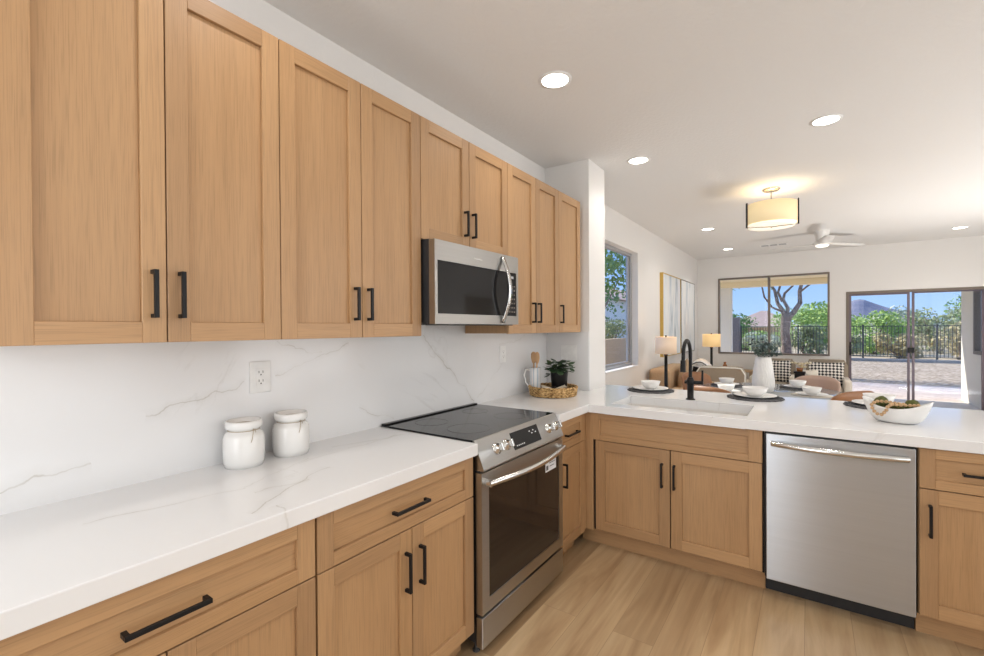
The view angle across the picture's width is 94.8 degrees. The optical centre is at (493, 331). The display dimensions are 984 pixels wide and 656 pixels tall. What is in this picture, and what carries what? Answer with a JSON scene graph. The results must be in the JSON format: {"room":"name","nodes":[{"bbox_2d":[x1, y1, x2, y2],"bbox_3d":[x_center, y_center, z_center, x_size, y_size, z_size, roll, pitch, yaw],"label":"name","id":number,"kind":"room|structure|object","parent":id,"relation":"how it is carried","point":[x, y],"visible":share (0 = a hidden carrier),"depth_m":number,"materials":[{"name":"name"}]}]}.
{"room":"kitchen","nodes":[
{"label":"kitchen","id":0,"kind":"room"},
{"bbox_2d":[209,0,697,427],"bbox_3d":[0.742,0.014,4.302,0.140,2.712,11.390,0,0,35],"label":"wall","id":1,"kind":"structure","parent":0,"point":[651,255],"depth_m":3.67,"materials":[{"name":"white paint"}]},
{"bbox_2d":[0,0,280,345],"bbox_3d":[-1.011,-0.468,1.320,0.353,0.996,0.639,0,0,35],"label":"upper cabinet","id":2,"kind":"object","parent":1,"relation":"attached to","point":[140,194],"visible":1,"depth_m":1.19,"materials":[{"name":"brown wood"}]},
{"bbox_2d":[249,361,270,393],"bbox_3d":[-0.912,0.179,1.769,0.009,0.122,0.082,0,0,35],"label":"wall outlet","id":3,"kind":"object","parent":1,"relation":"attached to","point":[259,372],"visible":1,"depth_m":1.76,"materials":[{"name":"white plastic"}]},
{"bbox_2d":[256,368,264,385],"bbox_3d":[-0.910,0.179,1.768,0.003,0.068,0.034,0,0,35],"label":"receptacle","id":4,"kind":"object","parent":3,"relation":"attached to","point":[260,372],"depth_m":1.77,"materials":[{"name":"white plastic"}]},
{"bbox_2d":[0,325,546,514],"bbox_3d":[-0.508,0.034,2.370,0.014,0.886,3.310,0,0,35],"label":"backsplash","id":5,"kind":"structure","parent":1,"relation":"attached to","point":[78,420],"depth_m":1.58,"materials":[{"name":"stone"}]},
{"bbox_2d":[278,39,420,338],"bbox_3d":[-0.638,-0.473,1.856,0.353,0.996,0.662,0,0,35],"label":"upper cabinet","id":6,"kind":"object","parent":1,"relation":"attached to","point":[349,153],"visible":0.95,"depth_m":1.72,"materials":[{"name":"brown wood"}]},
{"bbox_2d":[420,116,507,255],"bbox_3d":[-0.244,-0.700,2.423,0.353,0.554,0.719,0,0,35],"label":"upper cabinet","id":7,"kind":"object","parent":1,"relation":"attached to","point":[463,186],"visible":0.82,"depth_m":2.29,"materials":[{"name":"brown wood"}]},
{"bbox_2d":[421,238,517,325],"bbox_3d":[-0.199,-0.225,2.403,0.448,0.391,0.706,0,0,35],"label":"microwave","id":8,"kind":"object","parent":7,"relation":"attached to","point":[461,284],"visible":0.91,"depth_m":2.20,"materials":[{"name":"silver metal"}]},
{"bbox_2d":[465,163,558,333],"bbox_3d":[0.150,-0.486,2.990,0.353,0.996,0.654,0,0,35],"label":"upper cabinet","id":9,"kind":"object","parent":1,"relation":"attached to","point":[533,205],"visible":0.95,"depth_m":2.88,"materials":[{"name":"brown wood"}]},
{"bbox_2d":[558,191,580,332],"bbox_3d":[0.441,-0.490,3.408,0.353,0.996,0.361,0,0,35],"label":"upper cabinet","id":10,"kind":"object","parent":1,"relation":"attached to","point":[569,208],"visible":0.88,"depth_m":3.34,"materials":[{"name":"brown wood"}]},
{"bbox_2d":[605,243,638,373],"bbox_3d":[1.456,-0.270,5.310,0.142,1.430,1.145,0,0,35],"label":"window","id":11,"kind":"structure","parent":1,"relation":"in","point":[609,368],"depth_m":5.72,"materials":[{"name":"grey metal"}]},
{"bbox_2d":[660,272,680,356],"bbox_3d":[2.750,-0.244,7.023,0.047,1.230,1.095,0,0,35],"label":"wall art","id":12,"kind":"object","parent":1,"relation":"attached to","point":[670,286],"visible":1,"depth_m":6.92,"materials":[{"name":"white fabric"}]},
{"bbox_2d":[681,279,694,351],"bbox_3d":[3.392,-0.254,7.947,0.047,1.230,1.075,0,0,35],"label":"wall art","id":13,"kind":"object","parent":1,"relation":"attached to","point":[687,288],"visible":0.66,"depth_m":7.90,"materials":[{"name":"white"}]},
{"bbox_2d":[545,159,604,390],"bbox_3d":[0.681,0.018,3.760,0.380,2.712,0.330,0,0,35],"label":"wall","id":14,"kind":"structure","parent":0,"point":[583,180],"depth_m":3.59,"materials":[{"name":"white paint"}]},
{"bbox_2d":[547,332,589,390],"bbox_3d":[0.590,0.233,3.616,0.365,0.458,0.014,0,0,35],"label":"backsplash","id":15,"kind":"structure","parent":14,"relation":"attached to","point":[580,377],"depth_m":3.57,"materials":[{"name":"stone"}]},
{"bbox_2d":[561,345,576,359],"bbox_3d":[0.596,0.169,3.596,0.138,0.118,0.010,0,0,35],"label":"light switch","id":16,"kind":"object","parent":14,"relation":"attached to","point":[568,352],"visible":1,"depth_m":3.59,"materials":[{"name":"white plastic"}]},
{"bbox_2d":[264,0,983,259],"bbox_3d":[2.678,-1.421,2.940,4.880,0.150,11.390,0,0,35],"label":"ceiling","id":17,"kind":"structure","parent":0,"point":[721,98],"depth_m":2.56,"materials":[{"name":"paint"}]},
{"bbox_2d":[538,71,571,88],"bbox_3d":[0.324,-1.325,2.392,0.176,0.004,0.176,0,0,35],"label":"recessed light","id":18,"kind":"object","parent":17,"relation":"in","point":[552,79],"visible":1,"depth_m":2.38,"materials":[{"name":"white paint"}]},
{"bbox_2d":[627,156,649,164],"bbox_3d":[1.132,-1.337,3.547,0.176,0.004,0.176,0,0,35],"label":"recessed light","id":19,"kind":"object","parent":17,"relation":"in","point":[637,160],"visible":1,"depth_m":3.54,"materials":[{"name":"white"}]},
{"bbox_2d":[746,186,798,230],"bbox_3d":[2.643,-1.167,4.301,0.430,0.374,0.420,0,0,35],"label":"pendant light","id":20,"kind":"object","parent":17,"relation":"hanging from","point":[778,213],"visible":1,"depth_m":4.16,"materials":[{"name":"beige fabric"}]},
{"bbox_2d":[748,219,796,230],"bbox_3d":[2.640,-1.009,4.305,0.404,0.030,0.404,0,0,35],"label":"diffuser","id":21,"kind":"object","parent":20,"relation":"attached to","point":[755,224],"depth_m":4.24,"materials":[{"name":"beige"}]},
{"bbox_2d":[768,230,864,250],"bbox_3d":[4.414,-1.268,6.364,1.234,0.222,0.981,-1,0,-36],"label":"ceiling fan","id":22,"kind":"object","parent":17,"relation":"hanging from","point":[823,239],"visible":1,"depth_m":6.20,"materials":[{"name":"white plastic"}]},
{"bbox_2d":[809,114,842,126],"bbox_3d":[2.112,-1.339,2.878,0.176,0.004,0.176,0,0,35],"label":"recessed light","id":23,"kind":"object","parent":17,"relation":"in","point":[829,119],"visible":1,"depth_m":2.88,"materials":[{"name":"white"}]},
{"bbox_2d":[455,533,983,655],"bbox_3d":[2.697,1.426,2.957,4.880,0.120,11.390,0,0,35],"label":"floor","id":24,"kind":"structure","parent":0,"point":[605,600],"depth_m":2.16,"materials":[{"name":"brown wood"}]},
{"bbox_2d":[0,519,315,655],"bbox_3d":[-0.955,0.970,1.169,0.620,0.862,0.739,0,0,35],"label":"base cabinet","id":25,"kind":"object","parent":24,"relation":"on","point":[257,598],"visible":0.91,"depth_m":1.09,"materials":[{"name":"brown wood"}]},
{"bbox_2d":[0,427,477,640],"bbox_3d":[-0.761,0.509,1.470,0.625,0.050,1.535,0,0,35],"label":"countertop","id":26,"kind":"structure","parent":25,"relation":"on","point":[62,558],"depth_m":1.19,"materials":[{"name":"stone"}]},
{"bbox_2d":[222,416,264,469],"bbox_3d":[-0.903,0.402,1.639,0.139,0.164,0.135,0,0,35],"label":"jar","id":27,"kind":"object","parent":26,"relation":"on","point":[244,439],"visible":1,"depth_m":1.59,"materials":[{"name":"white ceramic"}]},
{"bbox_2d":[272,409,309,457],"bbox_3d":[-0.799,0.400,1.788,0.139,0.164,0.135,0,0,35],"label":"jar","id":28,"kind":"object","parent":26,"relation":"on","point":[291,433],"visible":1,"depth_m":1.74,"materials":[{"name":"white ceramic"}]},
{"bbox_2d":[314,457,473,655],"bbox_3d":[-0.527,0.963,1.783,0.620,0.862,0.745,0,0,35],"label":"base cabinet","id":29,"kind":"object","parent":24,"relation":"on","point":[394,576],"visible":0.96,"depth_m":1.59,"materials":[{"name":"brown wood"}]},
{"bbox_2d":[382,403,565,652],"bbox_3d":[-0.054,0.923,2.386,0.702,0.928,0.768,0,0,35],"label":"range","id":30,"kind":"object","parent":24,"relation":"on","point":[517,496],"visible":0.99,"depth_m":2.17,"materials":[{"name":"silver metal"}]},
{"bbox_2d":[382,403,551,441],"bbox_3d":[-0.109,0.466,2.421,0.574,0.014,0.767,0,0,35],"label":"cooktop","id":31,"kind":"object","parent":30,"relation":"in","point":[473,422],"depth_m":2.32,"materials":[{"name":"black glass"}]},
{"bbox_2d":[561,414,584,554],"bbox_3d":[0.244,0.952,2.892,0.620,0.862,0.358,0,0,35],"label":"base cabinet","id":32,"kind":"object","parent":24,"relation":"on","point":[572,429],"visible":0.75,"depth_m":2.76,"materials":[{"name":"brown wood"}]},
{"bbox_2d":[583,412,765,588],"bbox_3d":[1.145,0.946,2.896,1.045,0.862,0.674,0,0,35],"label":"base cabinet","id":33,"kind":"object","parent":24,"relation":"on","point":[690,495],"depth_m":2.60,"materials":[{"name":"brown wood"}]},
{"bbox_2d":[479,385,983,453],"bbox_3d":[1.367,0.487,2.731,2.686,0.056,1.430,0,0,35],"label":"countertop","id":34,"kind":"structure","parent":33,"relation":"on","point":[949,429],"depth_m":2.53,"materials":[{"name":"stone"}]},
{"bbox_2d":[528,382,577,397],"bbox_3d":[0.431,0.428,3.293,0.361,0.073,0.361,0,0,35],"label":"basket","id":35,"kind":"object","parent":34,"relation":"on","point":[571,390],"visible":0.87,"depth_m":3.15,"materials":[{"name":"wicker"}]},
{"bbox_2d":[523,367,540,387],"bbox_3d":[0.288,0.361,3.361,0.120,0.187,0.084,0,0,19],"label":"jug","id":36,"kind":"object","parent":35,"relation":"in","point":[535,381],"visible":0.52,"depth_m":3.32,"materials":[{"name":"ceramic"}]},
{"bbox_2d":[544,359,574,388],"bbox_3d":[0.487,0.325,3.343,0.218,0.257,0.236,0,0,42],"label":"potted plant","id":37,"kind":"object","parent":35,"relation":"in","point":[559,374],"visible":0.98,"depth_m":3.30,"materials":[{"name":"green plant"}]},
{"bbox_2d":[627,387,673,393],"bbox_3d":[1.210,0.454,3.494,0.346,0.013,0.341,0,0,35],"label":"placemat","id":38,"kind":"object","parent":34,"relation":"on","point":[631,389],"visible":0.59,"depth_m":3.39,"materials":[{"name":"wicker"}]},
{"bbox_2d":[633,385,668,390],"bbox_3d":[1.210,0.440,3.494,0.260,0.015,0.260,0,0,35],"label":"plate","id":39,"kind":"object","parent":38,"relation":"on","point":[641,387],"visible":0.73,"depth_m":3.50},
{"bbox_2d":[641,380,659,388],"bbox_3d":[1.210,0.413,3.494,0.144,0.058,0.144,0,0,35],"label":"bowl","id":40,"kind":"object","parent":39,"relation":"on","point":[648,384],"visible":0.99,"depth_m":3.45,"materials":[{"name":"ceramic"}]},
{"bbox_2d":[627,403,747,415],"bbox_3d":[1.181,0.618,2.852,0.789,0.210,0.404,0,0,35],"label":"sink","id":41,"kind":"object","parent":34,"relation":"in","point":[632,404],"visible":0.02,"depth_m":3.00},
{"bbox_2d":[680,339,703,399],"bbox_3d":[1.296,0.256,2.970,0.118,0.411,0.232,0,0,35],"label":"faucet","id":42,"kind":"object","parent":34,"relation":"on","point":[690,382],"visible":1,"depth_m":3.03,"materials":[{"name":"black metal"}]},
{"bbox_2d":[727,394,784,401],"bbox_3d":[1.785,0.453,3.094,0.346,0.013,0.341,0,0,35],"label":"placemat","id":43,"kind":"object","parent":34,"relation":"on","point":[732,396],"visible":0.56,"depth_m":3.01,"materials":[{"name":"wicker"}]},
{"bbox_2d":[733,392,776,397],"bbox_3d":[1.785,0.439,3.094,0.260,0.015,0.260,0,0,35],"label":"plate","id":44,"kind":"object","parent":43,"relation":"on","point":[743,394],"visible":0.66,"depth_m":3.08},
{"bbox_2d":[742,386,767,396],"bbox_3d":[1.784,0.412,3.094,0.156,0.058,0.156,0,0,35],"label":"bowl","id":45,"kind":"object","parent":44,"relation":"on","point":[757,391],"visible":1,"depth_m":3.05,"materials":[{"name":"ceramic"}]},
{"bbox_2d":[843,401,867,409],"bbox_3d":[2.324,0.452,2.731,0.346,0.013,0.341,0,0,35],"label":"placemat","id":46,"kind":"object","parent":34,"relation":"on","point":[848,403],"visible":0.23,"depth_m":2.75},
{"bbox_2d":[852,399,900,404],"bbox_3d":[2.324,0.438,2.731,0.260,0.015,0.260,0,0,35],"label":"plate","id":47,"kind":"object","parent":46,"relation":"on","point":[860,401],"visible":0.23,"depth_m":2.81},
{"bbox_2d":[862,393,895,401],"bbox_3d":[2.324,0.410,2.731,0.156,0.058,0.156,0,0,35],"label":"bowl","id":48,"kind":"object","parent":47,"relation":"on","point":[890,397],"visible":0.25,"depth_m":2.73,"materials":[{"name":"ceramic"}]},
{"bbox_2d":[862,396,933,423],"bbox_3d":[2.041,0.402,2.294,0.266,0.117,0.176,0,0,35],"label":"decorative bowl","id":49,"kind":"object","parent":34,"relation":"on","point":[916,415],"visible":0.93,"depth_m":2.23,"materials":[{"name":"ceramic"}]},
{"bbox_2d":[870,400,920,415],"bbox_3d":[1.999,0.387,2.255,0.194,0.080,0.066,0,0,35],"label":"bead garland","id":50,"kind":"object","parent":49,"relation":"hanging from","point":[891,403],"visible":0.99,"depth_m":2.26,"materials":[{"name":"wood"}]},
{"bbox_2d":[649,363,715,389],"bbox_3d":[2.686,0.916,6.218,0.780,0.860,1.140,0,0,35],"label":"sofa","id":51,"kind":"object","parent":24,"relation":"on","point":[657,373],"visible":0.07,"depth_m":5.94,"materials":[{"name":"beige fabric"}]},
{"bbox_2d":[677,358,688,387],"bbox_3d":[2.562,0.588,6.093,0.170,0.431,0.400,0,0,23],"label":"cushion","id":52,"kind":"object","parent":51,"relation":"on","point":[679,381],"visible":0.37,"depth_m":5.95,"materials":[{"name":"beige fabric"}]},
{"bbox_2d":[681,372,711,389],"bbox_3d":[2.503,0.924,5.279,0.490,0.862,0.497,-1,0,-25],"label":"dining chair","id":53,"kind":"object","parent":24,"relation":"on","point":[696,375],"visible":0.23,"depth_m":5.49,"materials":[{"name":"leather"}]},
{"bbox_2d":[694,386,730,392],"bbox_3d":[2.138,0.933,4.241,0.497,0.862,0.490,-1,0,-31],"label":"dining chair","id":54,"kind":"object","parent":24,"relation":"on","point":[696,388],"visible":0.09,"depth_m":4.08,"materials":[{"name":"leather"}]},
{"bbox_2d":[696,365,750,382],"bbox_3d":[3.460,0.925,6.822,0.680,0.825,0.664,0,0,35],"label":"armchair","id":55,"kind":"object","parent":24,"relation":"on","point":[715,372],"visible":0.24,"depth_m":6.54,"materials":[{"name":"beige fabric"}]},
{"bbox_2d":[697,382,842,399],"bbox_3d":[2.797,0.980,4.643,1.360,0.750,1.360,0,0,35],"label":"dining table","id":56,"kind":"object","parent":24,"relation":"on","point":[781,392],"visible":0.14,"depth_m":4.55,"materials":[{"name":"brown wood"}]},
{"bbox_2d":[752,356,774,392],"bbox_3d":[2.710,0.431,4.552,0.202,0.350,0.202,0,0,35],"label":"vase","id":57,"kind":"object","parent":56,"relation":"on","point":[763,372],"visible":0.82,"depth_m":4.48,"materials":[{"name":"white ceramic"}]},
{"bbox_2d":[749,338,781,356],"bbox_3d":[2.723,0.301,4.534,0.295,0.490,0.335,0,0,35],"label":"bouquet","id":58,"kind":"object","parent":57,"relation":"in","point":[756,350],"visible":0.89,"depth_m":4.51,"materials":[{"name":"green plant"}]},
{"bbox_2d":[779,386,802,389],"bbox_3d":[3.236,0.599,4.821,0.336,0.004,0.336,0,0,35],"label":"placemat","id":59,"kind":"object","parent":56,"relation":"on","point":[779,386],"visible":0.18,"depth_m":4.78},
{"bbox_2d":[783,384,807,387],"bbox_3d":[3.236,0.589,4.821,0.256,0.015,0.256,0,0,35],"label":"plate","id":60,"kind":"object","parent":59,"relation":"on","point":[787,385],"visible":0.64,"depth_m":4.85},
{"bbox_2d":[789,380,806,386],"bbox_3d":[3.236,0.557,4.821,0.160,0.066,0.160,0,0,35],"label":"bowl","id":61,"kind":"object","parent":60,"relation":"on","point":[795,383],"visible":0.94,"depth_m":4.77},
{"bbox_2d":[791,393,833,397],"bbox_3d":[3.003,0.604,4.276,0.336,0.004,0.336,0,0,35],"label":"placemat","id":62,"kind":"object","parent":56,"relation":"on","point":[794,394],"visible":0.52,"depth_m":4.19,"materials":[{"name":"beige fabric"}]},
{"bbox_2d":[795,391,827,395],"bbox_3d":[3.003,0.594,4.276,0.256,0.015,0.256,0,0,35],"label":"plate","id":63,"kind":"object","parent":62,"relation":"on","point":[800,392],"visible":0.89,"depth_m":4.27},
{"bbox_2d":[802,386,821,394],"bbox_3d":[3.003,0.562,4.276,0.160,0.066,0.160,0,0,35],"label":"bowl","id":64,"kind":"object","parent":63,"relation":"on","point":[811,390],"visible":1,"depth_m":4.23,"materials":[{"name":"ceramic"}]},
{"bbox_2d":[750,358,795,383],"bbox_3d":[4.634,0.895,7.494,0.640,0.860,0.720,0,0,35],"label":"armchair","id":65,"kind":"object","parent":24,"relation":"on","point":[793,366],"visible":0.12,"depth_m":7.49,"materials":[{"name":"beige fabric"}]},
{"bbox_2d":[772,360,791,381],"bbox_3d":[4.687,0.655,7.467,0.380,0.353,0.162,0,0,35],"label":"cushion","id":66,"kind":"object","parent":65,"relation":"on","point":[782,369],"visible":0.56,"depth_m":7.39,"materials":[{"name":"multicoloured fabric"}]},
{"bbox_2d":[794,375,840,390],"bbox_3d":[3.367,0.921,4.862,0.497,0.862,0.490,-1,0,-28],"label":"dining chair","id":67,"kind":"object","parent":24,"relation":"on","point":[825,382],"visible":0.18,"depth_m":4.93,"materials":[{"name":"beige leather"}]},
{"bbox_2d":[806,359,851,392],"bbox_3d":[5.188,0.890,7.048,0.580,0.870,0.720,0,0,35],"label":"armchair","id":68,"kind":"object","parent":24,"relation":"on","point":[847,383],"visible":0.3,"depth_m":7.07,"materials":[{"name":"beige fabric"}]},
{"bbox_2d":[808,362,844,385],"bbox_3d":[5.184,0.660,7.060,0.460,0.353,0.162,0,0,35],"label":"cushion","id":69,"kind":"object","parent":68,"relation":"on","point":[834,370],"visible":0.62,"depth_m":6.99,"materials":[{"name":"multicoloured fabric"}]},
{"bbox_2d":[764,431,916,628],"bbox_3d":[1.803,0.945,2.409,0.591,0.860,0.702,0,0,35],"label":"dishwasher","id":70,"kind":"object","parent":24,"relation":"on","point":[841,514],"visible":0.99,"depth_m":2.16,"materials":[{"name":"silver metal"}]},
{"bbox_2d":[830,391,873,400],"bbox_3d":[2.977,0.927,3.971,0.490,0.867,0.497,0,0,-15],"label":"dining chair","id":71,"kind":"object","parent":24,"relation":"on","point":[852,395],"visible":0.05,"depth_m":3.72,"materials":[{"name":"leather"}]},
{"bbox_2d":[914,447,983,648],"bbox_3d":[2.255,0.943,2.133,0.460,0.862,0.660,0,0,35],"label":"base cabinet","id":72,"kind":"object","parent":24,"relation":"on","point":[950,484],"visible":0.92,"depth_m":1.97,"materials":[{"name":"brown wood"}]},
{"bbox_3d":[2.089,1.064,5.587,0.400,0.580,0.400,0,0,35],"label":"side table","id":73,"kind":"object","parent":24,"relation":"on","visible":0},
{"bbox_2d":[655,335,676,386],"bbox_3d":[2.112,0.411,5.552,0.250,0.725,0.250,0,0,35],"label":"table lamp","id":74,"kind":"object","parent":73,"relation":"on","point":[665,345],"visible":0.77,"depth_m":5.46,"materials":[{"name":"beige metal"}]},
{"bbox_3d":[3.561,1.013,7.475,0.460,0.640,0.460,0,0,35],"label":"side table","id":75,"kind":"object","parent":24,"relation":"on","visible":0},
{"bbox_2d":[702,333,720,365],"bbox_3d":[3.592,0.360,7.470,0.270,0.665,0.270,0,0,35],"label":"table lamp","id":76,"kind":"object","parent":75,"relation":"on","point":[711,340],"visible":0.8,"depth_m":7.37,"materials":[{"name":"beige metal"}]},
{"bbox_2d":[720,274,826,282],"bbox_3d":[6.749,-1.241,8.790,5.800,0.150,2.840,0,0,35],"label":"ceiling","id":77,"kind":"structure","parent":0,"point":[822,275],"depth_m":10.06,"materials":[{"name":"beige paint"}]},
{"bbox_2d":[697,235,983,378],"bbox_3d":[5.900,-0.040,7.566,4.600,2.712,0.140,0,0,35],"label":"wall","id":78,"kind":"structure","parent":0,"point":[949,262],"depth_m":7.52,"materials":[{"name":"white paint"}]},
{"bbox_2d":[718,272,829,355],"bbox_3d":[4.988,-0.290,8.152,1.704,1.418,0.095,0,0,35],"label":"window","id":79,"kind":"structure","parent":78,"relation":"in","point":[820,273],"depth_m":8.14,"materials":[{"name":"brown metal"}]},
{"bbox_2d":[846,286,983,409],"bbox_3d":[6.547,0.331,7.074,1.648,1.970,0.115,0,0,35],"label":"door","id":80,"kind":"structure","parent":78,"relation":"in","point":[980,288],"depth_m":7.08,"materials":[{"name":"brown metal"}]},
{"bbox_2d":[961,291,980,408],"bbox_3d":[8.220,0.069,7.503,0.200,2.474,2.395,0,0,35],"label":"wall","id":81,"kind":"structure","parent":0,"point":[970,362],"depth_m":8.15,"materials":[{"name":"grey paint"}]},
{"bbox_2d":[973,291,980,354],"bbox_3d":[7.977,-0.168,7.295,0.080,1.135,1.330,0,0,35],"label":"window","id":82,"kind":"structure","parent":81,"relation":"in","point":[976,294],"depth_m":7.79,"materials":[{"name":"glass"}]},
{"label":"outside","id":83,"kind":"structure","parent":0,"visible":0},
{"bbox_2d":[807,299,940,327],"bbox_3d":[596.002,-27.186,681.485,231.178,45.000,260.000,0,0,35],"label":"mountain","id":84,"kind":"structure","parent":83,"point":[864,307],"depth_m":666.09},
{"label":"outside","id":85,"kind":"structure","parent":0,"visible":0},
{"bbox_2d":[851,360,960,386],"bbox_3d":[14.815,1.497,10.395,44.000,0.488,14.640,0,0,35],"label":"gravel yard","id":86,"kind":"structure","parent":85,"point":[886,372],"depth_m":13.46,"materials":[{"name":"gravel"}]},
{"bbox_2d":[605,249,625,318],"bbox_3d":[3.192,-1.480,16.680,4.557,5.598,5.148,0,0,35],"label":"leafy tree","id":87,"kind":"object","parent":86,"relation":"on","point":[612,262],"visible":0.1,"depth_m":16.19,"materials":[{"name":"green plant"}]},
{"bbox_2d":[605,338,625,364],"bbox_3d":[4.721,0.738,14.449,0.200,1.112,18.100,0,0,35],"label":"wall","id":88,"kind":"structure","parent":86,"relation":"on","point":[615,348],"depth_m":12.21,"materials":[{"name":"paint"}]},
{"bbox_2d":[605,317,625,338],"bbox_3d":[4.488,0.361,18.221,2.259,1.896,3.061,0,0,35],"label":"leafy shrub","id":89,"kind":"object","parent":86,"relation":"on","point":[610,328],"visible":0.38,"depth_m":17.69,"materials":[{"name":"green plant"}]},
{"bbox_2d":[733,317,739,351],"bbox_3d":[11.323,0.283,21.181,0.330,1.852,0.500,0,0,35],"label":"pillar","id":90,"kind":"structure","parent":86,"relation":"on","point":[736,320],"depth_m":20.97,"materials":[{"name":"paint"}]},
{"bbox_2d":[733,285,809,352],"bbox_3d":[8.724,-1.077,13.289,6.256,4.729,5.157,0,0,45],"label":"tree","id":91,"kind":"object","parent":86,"relation":"on","point":[786,317],"visible":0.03,"depth_m":13.40,"materials":[{"name":"brown plant"}]},
{"bbox_2d":[851,358,960,362],"bbox_3d":[17.157,1.145,17.131,13.850,0.102,0.300,0,0,35],"label":"curb","id":92,"kind":"object","parent":86,"relation":"on","point":[853,359],"visible":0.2,"depth_m":17.71,"materials":[{"name":"concrete"}]},
{"bbox_2d":[740,324,960,359],"bbox_3d":[16.926,0.410,17.284,13.260,1.370,0.060,0,0,35],"label":"iron fence","id":93,"kind":"object","parent":92,"relation":"on","point":[936,325],"visible":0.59,"depth_m":18.42,"materials":[{"name":"brown metal"}]},
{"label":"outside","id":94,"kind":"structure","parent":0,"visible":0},
{"bbox_2d":[742,329,958,359],"bbox_3d":[133.626,-0.305,177.665,300.000,0.480,395.700,0,0,35],"label":"ground","id":95,"kind":"structure","parent":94,"point":[930,353],"depth_m":22.58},
{"bbox_2d":[605,288,625,337],"bbox_3d":[8.397,-0.998,33.132,6.700,4.320,21.200,0,0,35],"label":"house","id":96,"kind":"structure","parent":95,"relation":"on","point":[619,315],"depth_m":26.61,"materials":[{"name":"white paint"}]},
{"bbox_2d":[733,310,758,333],"bbox_3d":[18.550,-0.389,35.907,3.534,3.019,4.103,-1,0,-30],"label":"desert shrub","id":97,"kind":"object","parent":95,"relation":"on","point":[746,321],"visible":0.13,"depth_m":34.87,"materials":[{"name":"green plant"}]},
{"bbox_2d":[742,332,779,352],"bbox_3d":[13.621,0.609,23.008,1.928,1.240,1.622,0,0,-3],"label":"desert shrub","id":98,"kind":"object","parent":95,"relation":"on","point":[747,338],"visible":0.44,"depth_m":22.81,"materials":[{"name":"green plant"}]},
{"bbox_2d":[742,311,795,338],"bbox_3d":[31.992,-0.780,54.088,7.600,3.320,6.650,0,0,35],"label":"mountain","id":99,"kind":"structure","parent":95,"relation":"on","point":[761,316],"depth_m":52.10,"materials":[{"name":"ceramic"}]},
{"bbox_2d":[771,301,827,348],"bbox_3d":[19.850,-0.397,28.796,3.689,3.096,3.385,0,0,7],"label":"desert shrub","id":100,"kind":"object","parent":95,"relation":"on","point":[805,315],"visible":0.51,"depth_m":28.67,"materials":[{"name":"green plant"}]},
{"bbox_2d":[790,324,827,353],"bbox_3d":[15.067,0.413,21.697,1.746,1.600,1.398,0,0,35],"label":"desert shrub","id":101,"kind":"object","parent":95,"relation":"on","point":[809,336],"visible":0.73,"depth_m":21.46,"materials":[{"name":"green plant"}]},
{"bbox_2d":[809,309,861,346],"bbox_3d":[22.931,-0.339,30.324,3.074,2.920,2.855,0,0,3],"label":"desert shrub","id":102,"kind":"object","parent":95,"relation":"on","point":[825,318],"visible":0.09,"depth_m":30.35,"materials":[{"name":"green plant"}]},
{"bbox_2d":[851,335,864,354],"bbox_3d":[17.481,0.507,22.410,1.549,1.381,1.026,0,0,35],"label":"desert shrub","id":103,"kind":"object","parent":95,"relation":"on","point":[858,337],"visible":0.17,"depth_m":22.05,"materials":[{"name":"green plant"}]},
{"bbox_2d":[851,309,911,353],"bbox_3d":[19.407,0.027,23.084,3.126,2.317,2.561,0,0,35],"label":"desert shrub","id":104,"kind":"object","parent":95,"relation":"on","point":[877,322],"visible":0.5,"depth_m":22.64,"materials":[{"name":"green plant"}]},
{"bbox_2d":[858,305,933,349],"bbox_3d":[23.999,-0.228,27.189,2.986,2.724,3.422,-1,0,-37],"label":"desert shrub","id":105,"kind":"object","parent":95,"relation":"on","point":[891,307],"visible":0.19,"depth_m":26.93,"materials":[{"name":"green plant"}]},
{"bbox_2d":[872,332,930,358],"bbox_3d":[17.594,0.630,19.512,1.557,1.180,1.882,-1,0,-30],"label":"desert shrub","id":106,"kind":"object","parent":95,"relation":"on","point":[879,338],"visible":0.62,"depth_m":19.43,"materials":[{"name":"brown plant"}]},
{"bbox_2d":[902,305,960,352],"bbox_3d":[22.820,-0.105,23.173,3.064,2.521,2.369,0,0,35],"label":"desert shrub","id":107,"kind":"object","parent":95,"relation":"on","point":[924,320],"visible":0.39,"depth_m":22.95,"materials":[{"name":"green plant"}]},
{"bbox_2d":[928,321,960,359],"bbox_3d":[19.193,0.386,18.593,2.019,1.650,1.608,0,0,35],"label":"desert shrub","id":108,"kind":"object","parent":95,"relation":"on","point":[946,328],"visible":0.27,"depth_m":18.67,"materials":[{"name":"brown plant"}]},
{"bbox_2d":[938,295,960,337],"bbox_3d":[26.603,-0.775,24.733,3.591,3.801,2.715,0,0,35],"label":"desert shrub","id":109,"kind":"object","parent":95,"relation":"on","point":[948,302],"visible":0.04,"depth_m":25.24,"materials":[{"name":"green plant"}]},
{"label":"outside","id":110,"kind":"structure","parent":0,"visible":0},
{"bbox_2d":[852,382,966,402],"bbox_3d":[10.682,1.332,8.481,12.600,0.096,2.900,0,0,35],"label":"floor","id":111,"kind":"structure","parent":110,"point":[922,392],"depth_m":9.79,"materials":[{"name":"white concrete"}]},
{"bbox_2d":[720,288,732,351],"bbox_3d":[5.630,0.126,11.130,0.405,2.349,0.300,0,0,35],"label":"patio post","id":112,"kind":"object","parent":111,"relation":"on","point":[726,294],"visible":0.31,"depth_m":10.96,"materials":[{"name":"grey paint"}]},
{"bbox_2d":[720,277,826,288],"bbox_3d":[7.469,-1.115,9.825,5.800,0.125,0.320,0,0,35],"label":"beam","id":113,"kind":"structure","parent":112,"relation":"on","point":[821,280],"depth_m":10.37,"materials":[{"name":"beige paint"}]},
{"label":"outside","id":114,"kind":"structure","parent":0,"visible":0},
{"bbox_2d":[894,399,980,409],"bbox_3d":[9.298,1.352,6.492,12.600,0.098,1.945,0,0,35],"label":"patio slab","id":115,"kind":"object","parent":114,"point":[941,404],"depth_m":8.04,"materials":[{"name":"concrete"}]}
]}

